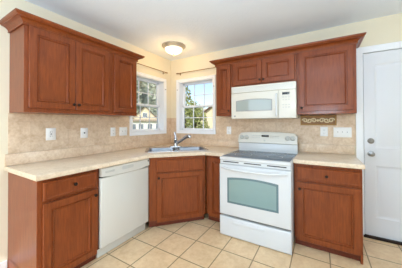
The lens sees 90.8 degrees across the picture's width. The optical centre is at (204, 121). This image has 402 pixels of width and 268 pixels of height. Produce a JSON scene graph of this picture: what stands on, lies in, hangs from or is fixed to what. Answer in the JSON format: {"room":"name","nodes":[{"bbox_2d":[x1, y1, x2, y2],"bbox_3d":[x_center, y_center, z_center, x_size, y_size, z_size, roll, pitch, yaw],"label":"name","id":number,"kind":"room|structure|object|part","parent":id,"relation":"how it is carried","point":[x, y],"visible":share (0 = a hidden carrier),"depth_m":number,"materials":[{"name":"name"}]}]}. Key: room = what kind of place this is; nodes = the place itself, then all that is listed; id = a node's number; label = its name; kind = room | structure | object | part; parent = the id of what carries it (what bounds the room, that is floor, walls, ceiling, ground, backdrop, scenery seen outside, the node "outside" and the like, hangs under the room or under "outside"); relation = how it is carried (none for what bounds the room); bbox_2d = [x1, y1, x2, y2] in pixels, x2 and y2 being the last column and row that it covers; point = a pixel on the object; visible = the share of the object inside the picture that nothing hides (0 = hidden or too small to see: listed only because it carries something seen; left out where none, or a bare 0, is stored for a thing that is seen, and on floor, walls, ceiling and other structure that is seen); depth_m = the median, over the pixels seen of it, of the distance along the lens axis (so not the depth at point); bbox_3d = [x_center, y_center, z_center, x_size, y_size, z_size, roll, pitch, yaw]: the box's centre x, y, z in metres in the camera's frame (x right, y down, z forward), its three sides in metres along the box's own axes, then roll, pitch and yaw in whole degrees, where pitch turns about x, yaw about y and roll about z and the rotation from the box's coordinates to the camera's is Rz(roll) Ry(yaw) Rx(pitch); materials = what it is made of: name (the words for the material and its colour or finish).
{"room":"kitchen","nodes":[
{"label":"kitchen","id":0,"kind":"room"},
{"bbox_2d":[0,0,170,267],"bbox_3d":[-1.863,0.084,1.762,0.160,2.468,4.600,-1,-1,30],"label":"wall","id":1,"kind":"structure","parent":0,"point":[152,60],"depth_m":1.78,"materials":[{"name":"beige paint"}]},
{"bbox_2d":[0,260,6,267],"bbox_3d":[-2.349,1.266,0.740,0.013,0.090,2.356,-1,-1,30],"label":"baseboard","id":2,"kind":"structure","parent":1,"relation":"attached to","point":[3,264],"depth_m":1.74,"materials":[{"name":"white paint"}]},
{"bbox_2d":[9,24,111,115],"bbox_3d":[-1.397,-0.453,2.033,0.376,0.756,0.797,-1,-1,30],"label":"upper cabinet","id":3,"kind":"object","parent":1,"relation":"attached to","point":[50,73],"visible":1,"depth_m":1.81,"materials":[{"name":"brown wood"}]},
{"bbox_3d":[-1.368,-0.452,1.793,0.023,0.678,0.358,-1,-1,30],"label":"door","id":4,"kind":"part","parent":3,"relation":"part of","materials":[{"name":"brown wood"}]},
{"bbox_2d":[0,8,144,61],"bbox_3d":[-1.301,-0.830,2.183,0.395,0.077,1.297,-1,-1,30],"label":"crown molding","id":5,"kind":"structure","parent":3,"relation":"attached to","point":[16,18],"depth_m":1.80,"materials":[{"name":"brown wood"}]},
{"bbox_3d":[-1.187,-0.450,2.103,0.023,0.678,0.354,-1,-1,30],"label":"door","id":6,"kind":"part","parent":3,"relation":"part of","materials":[{"name":"brown wood"}]},
{"bbox_2d":[8,113,170,153],"bbox_3d":[-1.198,0.115,2.734,0.008,0.366,2.230,-1,-1,30],"label":"tile backsplash","id":7,"kind":"structure","parent":1,"relation":"attached to","point":[26,132],"depth_m":2.16,"materials":[{"name":"tile"}]},
{"bbox_2d":[46,128,55,139],"bbox_3d":[-1.589,0.132,2.046,0.010,0.125,0.088,-1,-1,30],"label":"outlet","id":8,"kind":"object","parent":7,"relation":"attached to","point":[50,132],"visible":1,"depth_m":2.04,"materials":[{"name":"white plastic"}]},
{"bbox_2d":[81,128,87,137],"bbox_3d":[-1.419,0.136,2.333,0.016,0.118,0.082,-1,-1,30],"label":"outlet","id":9,"kind":"object","parent":7,"relation":"attached to","point":[84,131],"visible":1,"depth_m":2.33,"materials":[{"name":"white plastic"}]},
{"bbox_2d":[111,127,115,135],"bbox_3d":[-1.232,0.140,2.659,0.008,0.116,0.072,-1,-1,30],"label":"outlet","id":10,"kind":"object","parent":7,"relation":"attached to","point":[113,130],"visible":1,"depth_m":2.66,"materials":[{"name":"white plastic"}]},
{"bbox_2d":[119,127,126,135],"bbox_3d":[-1.147,0.141,2.795,0.017,0.118,0.124,-1,-1,30],"label":"light switch","id":11,"kind":"object","parent":7,"relation":"attached to","point":[122,130],"visible":1,"depth_m":2.78,"materials":[{"name":"white plastic"}]},
{"bbox_2d":[100,54,136,115],"bbox_3d":[-1.120,-0.449,2.538,0.346,0.756,0.350,-1,-1,30],"label":"upper cabinet","id":12,"kind":"object","parent":1,"relation":"attached to","point":[124,70],"visible":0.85,"depth_m":2.43,"materials":[{"name":"brown wood"}]},
{"bbox_3d":[-0.983,-0.448,2.451,0.023,0.678,0.312,-1,-1,30],"label":"door","id":13,"kind":"part","parent":12,"relation":"part of","materials":[{"name":"brown wood"}]},
{"bbox_2d":[129,71,166,135],"bbox_3d":[-0.963,-0.271,3.271,0.192,0.972,0.787,-1,-1,30],"label":"window","id":14,"kind":"structure","parent":1,"relation":"in","point":[161,97],"depth_m":3.47,"materials":[{"name":"white paint"}]},
{"bbox_2d":[133,105,157,128],"bbox_3d":[-0.995,-0.065,3.289,0.016,0.381,0.607,-1,-1,30],"label":"grille","id":15,"kind":"object","parent":14,"relation":"attached to","point":[153,106],"depth_m":3.37,"materials":[{"name":"white paint"}]},
{"bbox_3d":[-0.995,-0.065,3.289,0.030,0.445,0.671,-1,-1,30],"label":"sash","id":16,"kind":"part","parent":14,"relation":"part of","materials":[{"name":"white paint"}]},
{"bbox_2d":[137,80,156,103],"bbox_3d":[-1.026,-0.472,3.309,0.016,0.389,0.607,-1,-1,30],"label":"grille","id":17,"kind":"object","parent":14,"relation":"attached to","point":[148,81],"depth_m":3.39,"materials":[{"name":"white paint"}]},
{"bbox_3d":[-1.026,-0.472,3.309,0.030,0.453,0.671,-1,-1,30],"label":"sash","id":18,"kind":"part","parent":14,"relation":"part of","materials":[{"name":"white paint"}]},
{"bbox_2d":[25,0,401,60],"bbox_3d":[0.014,-1.226,0.674,5.120,0.120,5.520,-1,-1,30],"label":"ceiling","id":19,"kind":"structure","parent":0,"point":[203,26],"depth_m":2.21,"materials":[{"name":"white paint"}]},
{"bbox_2d":[162,41,184,55],"bbox_3d":[-0.472,-1.066,3.001,0.356,0.154,0.356,-1,-1,30],"label":"ceiling light","id":20,"kind":"object","parent":19,"relation":"attached to","point":[174,48],"visible":1,"depth_m":2.90,"materials":[{"name":"white glass"}]},
{"bbox_2d":[81,200,401,267],"bbox_3d":[0.024,1.342,0.651,4.520,0.080,4.920,-1,-1,30],"label":"floor","id":21,"kind":"structure","parent":0,"point":[197,243],"depth_m":1.97,"materials":[{"name":"beige tile"}]},
{"bbox_2d":[8,169,98,267],"bbox_3d":[-1.361,0.878,1.810,0.640,0.878,0.476,-1,-1,30],"label":"base cabinet","id":22,"kind":"object","parent":21,"relation":"on","point":[53,222],"visible":0.97,"depth_m":1.63,"materials":[{"name":"brown wood"}]},
{"bbox_3d":[-1.119,0.536,1.675,0.019,0.142,0.417,-1,-1,30],"label":"drawer","id":23,"kind":"part","parent":22,"relation":"part of","materials":[{"name":"brown wood"}]},
{"bbox_3d":[-1.119,0.931,1.673,0.023,0.604,0.417,-1,-1,30],"label":"door","id":24,"kind":"part","parent":22,"relation":"part of","materials":[{"name":"brown wood"}]},
{"bbox_2d":[4,138,238,181],"bbox_3d":[-0.604,0.367,2.376,1.386,0.147,2.259,-1,-1,30],"label":"countertop","id":25,"kind":"structure","parent":22,"relation":"on","point":[36,166],"depth_m":2.14,"materials":[{"name":"beige laminate"}]},
{"bbox_2d":[145,146,208,151],"bbox_3d":[-0.413,0.488,2.892,0.865,0.182,0.524,0,-1,-13],"label":"sink","id":26,"kind":"object","parent":25,"relation":"in","point":[183,148],"visible":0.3,"depth_m":3.01,"materials":[{"name":"silver metal"}]},
{"bbox_3d":[-0.605,0.488,2.818,0.380,0.182,0.375,0,-1,-13],"label":"bowl","id":27,"kind":"part","parent":26,"relation":"part of","materials":[{"name":"metal"}]},
{"bbox_3d":[-0.207,0.488,2.908,0.380,0.182,0.375,0,-1,-13],"label":"bowl","id":28,"kind":"part","parent":26,"relation":"part of","materials":[{"name":"metal"}]},
{"bbox_2d":[169,132,190,146],"bbox_3d":[-0.375,0.281,3.070,0.364,0.234,0.109,0,-1,16],"label":"faucet","id":29,"kind":"object","parent":25,"relation":"on","point":[176,142],"visible":0.99,"depth_m":3.06,"materials":[{"name":"silver metal"}]},
{"bbox_3d":[-0.334,0.280,3.041,0.271,0.172,0.055,0,-1,21],"label":"spout","id":30,"kind":"part","parent":29,"relation":"part of","materials":[{"name":"silver metal"}]},
{"bbox_2d":[96,158,148,257],"bbox_3d":[-1.088,0.881,2.281,0.624,0.870,0.602,-1,-1,30],"label":"dishwasher","id":31,"kind":"object","parent":21,"relation":"on","point":[122,188],"visible":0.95,"depth_m":2.06,"materials":[{"name":"white metal"}]},
{"bbox_2d":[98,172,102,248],"bbox_3d":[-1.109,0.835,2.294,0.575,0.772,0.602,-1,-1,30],"label":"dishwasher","id":32,"kind":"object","parent":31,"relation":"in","point":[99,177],"depth_m":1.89,"materials":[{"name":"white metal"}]},
{"bbox_3d":[-0.886,1.263,2.161,0.017,0.104,0.602,-1,-1,30],"label":"toe panel","id":33,"kind":"part","parent":31,"relation":"part of","materials":[{"name":"white metal"}]},
{"bbox_3d":[-0.840,0.496,2.139,0.042,0.104,0.602,-1,-1,30],"label":"control panel","id":34,"kind":"part","parent":31,"relation":"part of","materials":[{"name":"white plastic"}]},
{"bbox_3d":[-0.825,0.486,2.124,0.005,0.034,0.145,-1,-1,30],"label":"latch handle","id":35,"kind":"part","parent":31,"relation":"part of","materials":[{"name":"white plastic"}]},
{"bbox_2d":[149,155,205,226],"bbox_3d":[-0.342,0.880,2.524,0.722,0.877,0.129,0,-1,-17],"label":"base cabinet","id":36,"kind":"object","parent":21,"relation":"on","point":[176,184],"visible":0.95,"depth_m":2.50,"materials":[{"name":"brown wood"}]},
{"bbox_3d":[-0.310,0.552,2.510,0.590,0.148,0.019,0,-1,-17],"label":"false drawer","id":37,"kind":"part","parent":36,"relation":"part of","materials":[{"name":"brown wood"}]},
{"bbox_3d":[-0.309,0.941,2.509,0.590,0.594,0.023,0,-1,-17],"label":"door","id":38,"kind":"part","parent":36,"relation":"part of","materials":[{"name":"brown wood"}]},
{"bbox_2d":[206,155,221,221],"bbox_3d":[0.283,0.881,2.810,0.278,0.877,0.610,-1,-1,30],"label":"base cabinet","id":39,"kind":"object","parent":21,"relation":"on","point":[212,162],"visible":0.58,"depth_m":2.57,"materials":[{"name":"brown wood"}]},
{"bbox_2d":[220,132,297,254],"bbox_3d":[0.660,0.728,2.387,0.774,1.174,0.743,-1,-1,30],"label":"electric range","id":40,"kind":"object","parent":21,"relation":"on","point":[257,178],"visible":0.98,"depth_m":2.13,"materials":[{"name":"white metal"}]},
{"bbox_3d":[0.488,0.529,2.096,0.708,0.042,0.065,-1,-1,30],"label":"oven handle","id":41,"kind":"part","parent":40,"relation":"part of","materials":[{"name":"white ceramic"}]},
{"bbox_3d":[0.518,0.466,2.148,0.766,0.042,0.033,-1,-1,30],"label":"vent trim","id":42,"kind":"part","parent":40,"relation":"part of","materials":[{"name":"white metal"}]},
{"bbox_3d":[0.516,1.197,2.134,0.774,0.216,0.046,-1,-1,30],"label":"storage drawer","id":43,"kind":"part","parent":40,"relation":"part of","materials":[{"name":"white metal"}]},
{"bbox_3d":[0.513,0.779,2.135,0.774,0.576,0.051,-1,-1,30],"label":"oven door","id":44,"kind":"part","parent":40,"relation":"part of","materials":[{"name":"white metal"}]},
{"bbox_3d":[0.666,0.427,2.402,0.774,0.036,0.640,-1,-1,30],"label":"cooktop frame","id":45,"kind":"part","parent":40,"relation":"part of","materials":[{"name":"white metal"}]},
{"bbox_3d":[0.665,0.407,2.402,0.746,0.004,0.560,-1,-1,30],"label":"glass","id":46,"kind":"part","parent":40,"relation":"part of","materials":[{"name":"grey glass"}]},
{"bbox_3d":[0.829,0.222,2.685,0.774,0.157,0.064,-1,-1,30],"label":"control panel","id":47,"kind":"part","parent":40,"relation":"part of","materials":[{"name":"white plastic"}]},
{"bbox_2d":[291,163,294,245],"bbox_3d":[0.688,0.859,2.433,0.768,0.823,0.633,-1,-1,30],"label":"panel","id":48,"kind":"object","parent":40,"relation":"in","point":[292,165],"depth_m":2.05,"materials":[{"name":"white metal"}]},
{"bbox_2d":[294,163,362,264],"bbox_3d":[1.327,0.872,2.182,0.573,0.878,0.640,-1,-1,30],"label":"base cabinet","id":49,"kind":"object","parent":21,"relation":"on","point":[328,200],"visible":0.96,"depth_m":1.93,"materials":[{"name":"brown wood"}]},
{"bbox_2d":[293,143,364,168],"bbox_3d":[1.329,0.358,2.182,0.588,0.147,0.645,-1,-1,30],"label":"countertop","id":50,"kind":"structure","parent":49,"relation":"on","point":[343,156],"depth_m":2.21,"materials":[{"name":"beige laminate"}]},
{"bbox_3d":[1.190,0.535,1.940,0.528,0.136,0.019,-1,-1,30],"label":"drawer","id":51,"kind":"part","parent":49,"relation":"part of","materials":[{"name":"brown wood"}]},
{"bbox_3d":[1.193,0.926,1.938,0.528,0.602,0.023,-1,-1,30],"label":"door","id":52,"kind":"part","parent":49,"relation":"part of","materials":[{"name":"brown wood"}]},
{"bbox_2d":[171,13,401,200],"bbox_3d":[1.219,0.082,2.718,4.520,2.468,0.160,-1,-1,30],"label":"wall","id":53,"kind":"structure","parent":0,"point":[386,29],"depth_m":2.67,"materials":[{"name":"beige paint"}]},
{"bbox_2d":[176,75,215,133],"bbox_3d":[-0.137,-0.272,3.489,0.799,0.972,0.192,-1,-1,30],"label":"window","id":54,"kind":"structure","parent":53,"relation":"in","point":[181,84],"depth_m":3.55,"materials":[{"name":"white paint"}]},
{"bbox_3d":[-0.117,-0.066,3.521,0.683,0.445,0.030,-1,-1,30],"label":"sash","id":55,"kind":"part","parent":54,"relation":"part of","materials":[{"name":"white paint"}]},
{"bbox_3d":[-0.101,-0.473,3.554,0.683,0.453,0.030,-1,-1,30],"label":"sash","id":56,"kind":"part","parent":54,"relation":"part of","materials":[{"name":"white paint"}]},
{"bbox_2d":[185,84,212,104],"bbox_3d":[-0.101,-0.473,3.554,0.619,0.389,0.016,-1,-1,30],"label":"grille","id":57,"kind":"object","parent":54,"relation":"attached to","point":[204,94],"depth_m":3.60,"materials":[{"name":"white paint"}]},
{"bbox_2d":[186,107,212,127],"bbox_3d":[-0.117,-0.066,3.521,0.619,0.381,0.016,-1,-1,30],"label":"grille","id":58,"kind":"object","parent":54,"relation":"attached to","point":[193,117],"depth_m":3.54,"materials":[{"name":"white paint"}]},
{"bbox_2d":[176,67,215,74],"bbox_3d":[-0.123,-0.863,3.374,0.889,0.048,0.071,-1,-1,30],"label":"curtain rod","id":59,"kind":"object","parent":53,"relation":"attached to","point":[212,67],"visible":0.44,"depth_m":3.36,"materials":[{"name":"gold metal"}]},
{"bbox_2d":[216,64,232,116],"bbox_3d":[0.343,-0.451,2.921,0.256,0.756,0.376,-1,-1,30],"label":"upper cabinet","id":60,"kind":"object","parent":53,"relation":"attached to","point":[224,74],"visible":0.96,"depth_m":2.79,"materials":[{"name":"brown wood"}]},
{"bbox_2d":[171,114,355,152],"bbox_3d":[0.560,0.174,3.005,2.770,0.493,0.008,-1,-1,30],"label":"tile backsplash","id":61,"kind":"structure","parent":53,"relation":"attached to","point":[307,134],"depth_m":2.70,"materials":[{"name":"tile"}]},
{"bbox_2d":[227,126,230,133],"bbox_3d":[0.374,0.141,3.104,0.076,0.122,0.008,-1,-1,30],"label":"outlet","id":62,"kind":"object","parent":61,"relation":"attached to","point":[228,127],"visible":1,"depth_m":3.10,"materials":[{"name":"white plastic"}]},
{"bbox_2d":[300,115,336,124],"bbox_3d":[1.418,-0.013,2.489,0.392,0.124,0.018,-1,-1,30],"label":"decorative plaque","id":63,"kind":"object","parent":61,"relation":"attached to","point":[315,119],"visible":1,"depth_m":2.48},
{"bbox_2d":[320,127,327,135],"bbox_3d":[1.478,0.127,2.459,0.080,0.116,0.008,-1,-1,30],"label":"outlet","id":64,"kind":"object","parent":61,"relation":"attached to","point":[323,130],"visible":1,"depth_m":2.46,"materials":[{"name":"white plastic"}]},
{"bbox_2d":[333,127,351,137],"bbox_3d":[1.639,0.131,2.361,0.180,0.120,0.017,-1,-1,30],"label":"light switch","id":65,"kind":"object","parent":61,"relation":"attached to","point":[337,131],"visible":1,"depth_m":2.36,"materials":[{"name":"white plastic"}]},
{"bbox_2d":[233,54,296,86],"bbox_3d":[0.801,-0.649,2.654,0.804,0.369,0.376,-1,-1,30],"label":"upper cabinet","id":66,"kind":"object","parent":53,"relation":"attached to","point":[278,69],"visible":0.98,"depth_m":2.49,"materials":[{"name":"brown wood"}]},
{"bbox_3d":[0.559,-0.639,2.626,0.384,0.302,0.023,-1,-1,30],"label":"door","id":67,"kind":"part","parent":66,"relation":"part of","materials":[{"name":"brown wood"}]},
{"bbox_2d":[231,81,298,118],"bbox_3d":[0.786,-0.249,2.620,0.800,0.427,0.429,-1,-1,30],"label":"microwave","id":68,"kind":"object","parent":66,"relation":"attached to","point":[272,100],"visible":0.99,"depth_m":2.45,"materials":[{"name":"white plastic"}]},
{"bbox_3d":[0.624,-0.205,2.537,0.604,0.337,0.034,-1,-1,30],"label":"door","id":69,"kind":"part","parent":68,"relation":"part of","materials":[{"name":"white plastic"}]},
{"bbox_3d":[0.851,-0.201,2.362,0.024,0.282,0.049,-1,-1,30],"label":"door handle","id":70,"kind":"part","parent":68,"relation":"part of","materials":[{"name":"white plastic"}]},
{"bbox_3d":[0.971,-0.208,2.336,0.195,0.337,0.032,-1,-1,30],"label":"control panel","id":71,"kind":"part","parent":68,"relation":"part of","materials":[{"name":"white plastic"}]},
{"bbox_3d":[0.892,-0.642,2.432,0.378,0.302,0.023,-1,-1,30],"label":"door","id":72,"kind":"part","parent":66,"relation":"part of","materials":[{"name":"brown wood"}]},
{"bbox_2d":[209,32,366,66],"bbox_3d":[0.927,-0.835,2.570,1.773,0.077,0.395,-1,-1,30],"label":"crown molding","id":73,"kind":"structure","parent":66,"relation":"attached to","point":[357,39],"depth_m":2.30,"materials":[{"name":"brown wood"}]},
{"bbox_2d":[297,44,356,114],"bbox_3d":[1.393,-0.460,2.307,0.561,0.756,0.376,-1,-1,30],"label":"upper cabinet","id":74,"kind":"object","parent":53,"relation":"attached to","point":[326,78],"visible":1,"depth_m":2.17,"materials":[{"name":"brown wood"}]},
{"bbox_2d":[356,41,401,241],"bbox_3d":[2.192,0.226,2.090,0.963,2.159,0.181,-1,-1,30],"label":"door","id":75,"kind":"structure","parent":53,"relation":"in","point":[378,67],"depth_m":2.20,"materials":[{"name":"white paint"}]},
{"bbox_3d":[1.864,0.365,2.215,0.064,0.064,0.067,-1,-1,30],"label":"knob","id":76,"kind":"part","parent":75,"relation":"part of","materials":[{"name":"silver metal"}]},
{"bbox_2d":[363,234,401,245],"bbox_3d":[2.202,1.296,2.092,0.851,0.019,0.155,-1,-1,30],"label":"trim","id":77,"kind":"structure","parent":53,"relation":"attached to","point":[365,235],"depth_m":2.16,"materials":[{"name":"brown"}]},
{"label":"outside","id":78,"kind":"structure","parent":0,"visible":0},
{"bbox_3d":[8.260,2.854,53.605,115.000,0.200,94.820,-1,-1,30],"label":"ground","id":79,"kind":"structure","parent":78,"visible":0},
{"bbox_2d":[137,80,145,112],"bbox_3d":[-23.284,-7.721,59.611,10.201,21.296,9.949,0,-1,-39],"label":"tree","id":80,"kind":"object","parent":79,"relation":"on","point":[142,98],"visible":0.05,"depth_m":58.95,"materials":[{"name":"green plant"}]},
{"bbox_2d":[133,107,156,128],"bbox_3d":[-14.145,-0.271,45.353,15.800,6.060,8.000,0,-1,-17],"label":"house","id":81,"kind":"structure","parent":79,"relation":"on","point":[144,111],"depth_m":42.30,"materials":[{"name":"white"}]},
{"bbox_2d":[141,81,150,103],"bbox_3d":[-21.886,-8.745,72.767,9.880,23.573,9.943,0,-1,-16],"label":"tree","id":82,"kind":"object","parent":79,"relation":"on","point":[145,83],"visible":0.09,"depth_m":69.42,"materials":[{"name":"green plant"}]},
{"bbox_2d":[146,84,156,114],"bbox_3d":[-13.875,-6.285,60.499,8.163,18.373,8.281,0,-1,-10],"label":"tree","id":83,"kind":"object","parent":79,"relation":"on","point":[152,98],"visible":0.16,"depth_m":57.79,"materials":[{"name":"green plant"}]},
{"bbox_2d":[185,86,194,127],"bbox_3d":[-1.674,-0.465,16.914,1.610,5.859,1.641,0,-1,9],"label":"tree","id":84,"kind":"object","parent":79,"relation":"on","point":[189,111],"visible":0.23,"depth_m":16.80,"materials":[{"name":"green plant"}]},
{"bbox_2d":[186,101,207,127],"bbox_3d":[-0.947,0.223,20.021,2.621,4.539,2.672,0,-1,-14],"label":"tree","id":85,"kind":"object","parent":79,"relation":"on","point":[197,123],"visible":0.41,"depth_m":19.62,"materials":[{"name":"green plant"}]},
{"bbox_2d":[199,107,212,127],"bbox_3d":[1.564,-0.026,33.915,6.800,5.250,8.800,0,-1,3],"label":"house","id":86,"kind":"structure","parent":79,"relation":"on","point":[209,111],"depth_m":29.96,"materials":[{"name":"beige"}]}
]}

